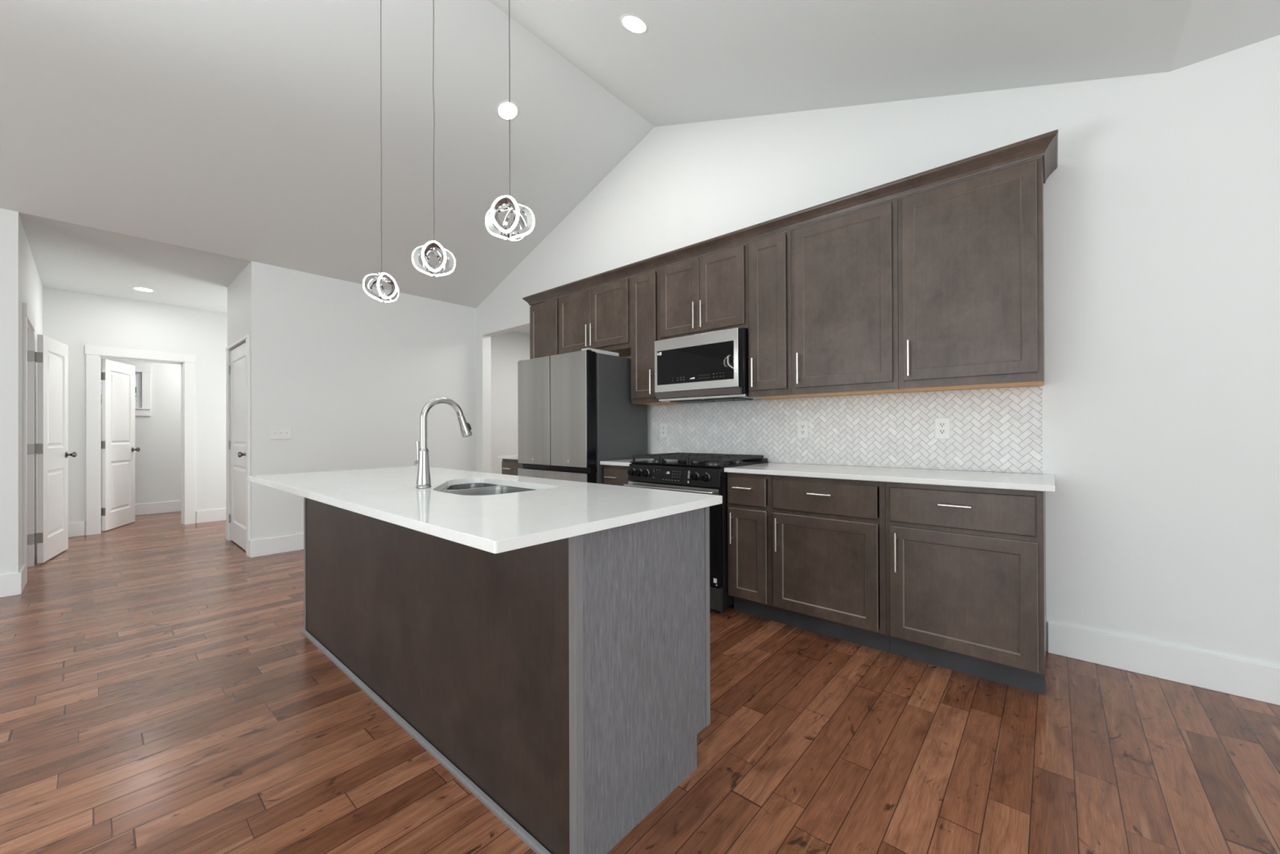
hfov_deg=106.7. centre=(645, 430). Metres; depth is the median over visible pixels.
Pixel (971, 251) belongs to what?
upper cabinet
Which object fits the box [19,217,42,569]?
wall
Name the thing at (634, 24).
recessed light
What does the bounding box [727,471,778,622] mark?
base cabinet
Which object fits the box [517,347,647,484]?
refrigerator
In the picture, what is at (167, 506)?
baseboard
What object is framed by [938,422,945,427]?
receptacle
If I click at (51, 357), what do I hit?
door
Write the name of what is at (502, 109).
recessed light
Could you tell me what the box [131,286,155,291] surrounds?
recessed light
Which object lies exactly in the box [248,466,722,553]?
island countertop
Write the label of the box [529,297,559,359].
upper cabinet
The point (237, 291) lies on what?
wall
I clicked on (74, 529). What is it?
baseboard
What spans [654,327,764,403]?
microwave
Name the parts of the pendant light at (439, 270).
cord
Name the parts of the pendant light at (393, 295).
cord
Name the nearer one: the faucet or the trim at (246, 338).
the faucet
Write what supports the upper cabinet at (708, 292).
attached to the wall at (1162, 198)
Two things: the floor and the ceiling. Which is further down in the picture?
the floor
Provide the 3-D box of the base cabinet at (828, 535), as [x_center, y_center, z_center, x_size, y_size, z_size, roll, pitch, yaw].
[1.153,0.701,2.796,0.609,0.886,0.664,0,0,41]
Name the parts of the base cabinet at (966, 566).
handle, handle, drawer, door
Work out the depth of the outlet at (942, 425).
2.74 m
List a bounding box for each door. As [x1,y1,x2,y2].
[34,334,76,563]
[101,359,140,530]
[228,342,245,550]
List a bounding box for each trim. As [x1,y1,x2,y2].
[22,302,35,584]
[84,344,195,535]
[225,334,249,555]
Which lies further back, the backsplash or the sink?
the backsplash
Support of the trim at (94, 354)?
attached to the wall at (74, 319)
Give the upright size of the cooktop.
0.033 m
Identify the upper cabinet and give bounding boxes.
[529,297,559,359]
[558,276,631,356]
[630,268,684,404]
[659,242,748,340]
[747,230,810,399]
[791,199,909,397]
[897,156,1044,391]
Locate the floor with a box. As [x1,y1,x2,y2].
[0,511,1279,853]
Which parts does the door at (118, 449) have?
knob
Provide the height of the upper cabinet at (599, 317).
0.582 m
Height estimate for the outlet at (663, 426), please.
0.120 m
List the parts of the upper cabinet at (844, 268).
handle, panel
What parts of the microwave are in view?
door glass, door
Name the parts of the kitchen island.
corner trim, shoe molding, panel, corner trim, panel, corner trim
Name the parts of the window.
frame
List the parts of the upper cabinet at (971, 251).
handle, panel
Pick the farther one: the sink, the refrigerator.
the refrigerator
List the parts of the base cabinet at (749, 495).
handle, handle, drawer, door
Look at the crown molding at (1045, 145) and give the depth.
2.75 m
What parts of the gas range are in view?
knob, knob, knob, handle, door trim, control panel, oven door, knob, knob, storage drawer, trim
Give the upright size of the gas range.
0.970 m
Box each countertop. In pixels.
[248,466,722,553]
[497,454,518,459]
[600,457,653,466]
[724,462,1054,491]
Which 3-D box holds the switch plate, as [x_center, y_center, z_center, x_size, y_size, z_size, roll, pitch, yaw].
[-3.475,0.030,4.536,0.018,0.114,0.165,0,0,41]
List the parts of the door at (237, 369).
knob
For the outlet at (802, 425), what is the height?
0.120 m
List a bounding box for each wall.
[0,208,476,574]
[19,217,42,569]
[42,287,226,535]
[101,358,181,503]
[226,264,248,540]
[475,35,1279,666]
[490,331,529,474]
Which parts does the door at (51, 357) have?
knob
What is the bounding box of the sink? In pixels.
[440,482,535,495]
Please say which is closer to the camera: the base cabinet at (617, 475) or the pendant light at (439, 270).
the pendant light at (439, 270)
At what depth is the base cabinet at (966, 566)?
2.16 m
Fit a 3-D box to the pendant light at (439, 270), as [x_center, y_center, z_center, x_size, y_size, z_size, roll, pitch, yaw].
[-0.949,-1.565,2.132,0.178,1.767,0.163,0,0,41]
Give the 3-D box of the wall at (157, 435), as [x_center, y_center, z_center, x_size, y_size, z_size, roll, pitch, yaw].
[-6.713,-0.176,6.215,1.500,2.725,3.100,0,0,41]
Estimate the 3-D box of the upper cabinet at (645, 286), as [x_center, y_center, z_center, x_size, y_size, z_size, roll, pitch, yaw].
[0.082,-0.738,3.901,0.304,1.043,0.380,0,0,41]
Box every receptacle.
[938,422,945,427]
[938,429,945,434]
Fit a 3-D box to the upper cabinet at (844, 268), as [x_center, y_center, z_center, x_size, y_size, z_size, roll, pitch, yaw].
[1.239,-0.746,2.909,0.609,1.043,0.380,0,0,41]
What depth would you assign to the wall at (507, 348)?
7.41 m
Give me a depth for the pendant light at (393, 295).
2.50 m
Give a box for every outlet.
[660,422,666,437]
[797,420,808,438]
[934,417,950,438]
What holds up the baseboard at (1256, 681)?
attached to the wall at (1162, 198)
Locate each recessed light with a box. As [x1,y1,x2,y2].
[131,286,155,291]
[495,100,519,120]
[619,13,648,34]
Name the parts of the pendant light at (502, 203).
cord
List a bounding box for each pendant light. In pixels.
[362,0,399,302]
[412,0,455,276]
[485,0,534,240]
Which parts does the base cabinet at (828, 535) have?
handle, handle, drawer, door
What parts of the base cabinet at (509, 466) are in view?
frame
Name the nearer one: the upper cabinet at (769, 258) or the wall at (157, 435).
the upper cabinet at (769, 258)
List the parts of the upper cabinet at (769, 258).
handle, door, frame, panel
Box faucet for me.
[413,397,471,488]
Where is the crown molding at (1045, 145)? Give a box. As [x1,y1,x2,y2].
[522,129,1057,306]
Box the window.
[128,364,151,416]
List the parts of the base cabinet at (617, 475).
handle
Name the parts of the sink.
bowl, bowl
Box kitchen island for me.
[301,486,710,853]
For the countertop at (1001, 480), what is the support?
on the base cabinet at (966, 566)
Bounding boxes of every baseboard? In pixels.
[0,533,303,597]
[35,507,226,561]
[135,500,181,515]
[1047,621,1279,705]
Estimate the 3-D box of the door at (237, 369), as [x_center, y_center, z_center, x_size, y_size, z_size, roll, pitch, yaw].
[-4.096,0.158,4.767,0.901,2.000,0.103,0,0,41]
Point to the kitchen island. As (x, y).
(564, 683)
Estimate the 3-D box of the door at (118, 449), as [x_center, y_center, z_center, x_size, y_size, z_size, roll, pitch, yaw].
[-6.460,0.172,5.827,0.172,2.000,0.670,0,0,-25]
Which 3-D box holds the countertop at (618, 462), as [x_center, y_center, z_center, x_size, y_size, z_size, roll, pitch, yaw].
[-0.015,0.252,3.810,0.340,0.026,0.647,0,0,41]
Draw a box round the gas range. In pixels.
[623,452,768,613]
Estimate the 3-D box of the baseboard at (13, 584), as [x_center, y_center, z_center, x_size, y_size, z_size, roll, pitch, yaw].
[-4.788,1.092,3.253,0.345,0.156,7.707,0,0,41]
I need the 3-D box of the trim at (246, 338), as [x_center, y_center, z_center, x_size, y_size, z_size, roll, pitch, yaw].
[-4.093,0.144,4.766,1.080,2.055,0.021,0,0,41]
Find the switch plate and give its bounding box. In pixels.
[270,426,291,439]
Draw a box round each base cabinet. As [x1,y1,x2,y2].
[502,458,522,475]
[603,464,630,485]
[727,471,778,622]
[772,475,890,652]
[885,481,1046,694]
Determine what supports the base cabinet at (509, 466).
on the floor
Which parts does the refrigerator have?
door, freezer drawer, door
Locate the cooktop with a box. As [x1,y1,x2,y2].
[630,458,768,467]
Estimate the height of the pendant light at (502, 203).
1.562 m
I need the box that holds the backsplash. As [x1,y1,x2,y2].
[652,386,1044,473]
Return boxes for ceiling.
[0,0,1279,334]
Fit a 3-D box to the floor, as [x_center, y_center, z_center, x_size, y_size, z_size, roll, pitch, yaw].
[-2.017,1.182,2.770,13.720,0.050,10.820,0,0,41]
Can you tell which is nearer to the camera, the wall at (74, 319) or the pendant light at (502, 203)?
the pendant light at (502, 203)
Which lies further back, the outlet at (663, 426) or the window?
the window
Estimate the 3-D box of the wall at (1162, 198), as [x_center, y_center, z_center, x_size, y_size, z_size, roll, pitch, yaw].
[1.288,-0.755,3.199,9.240,3.800,0.120,0,0,41]
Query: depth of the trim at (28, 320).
4.09 m
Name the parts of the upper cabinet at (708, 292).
door, handle, handle, door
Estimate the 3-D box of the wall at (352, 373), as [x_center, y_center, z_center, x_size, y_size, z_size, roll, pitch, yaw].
[-4.758,-0.193,3.148,0.120,2.725,7.827,0,0,41]
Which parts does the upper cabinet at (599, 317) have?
door, handle, handle, door, panel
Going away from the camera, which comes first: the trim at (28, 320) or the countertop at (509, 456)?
the trim at (28, 320)
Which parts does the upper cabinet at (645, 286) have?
door, frame, handle, panel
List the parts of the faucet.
lever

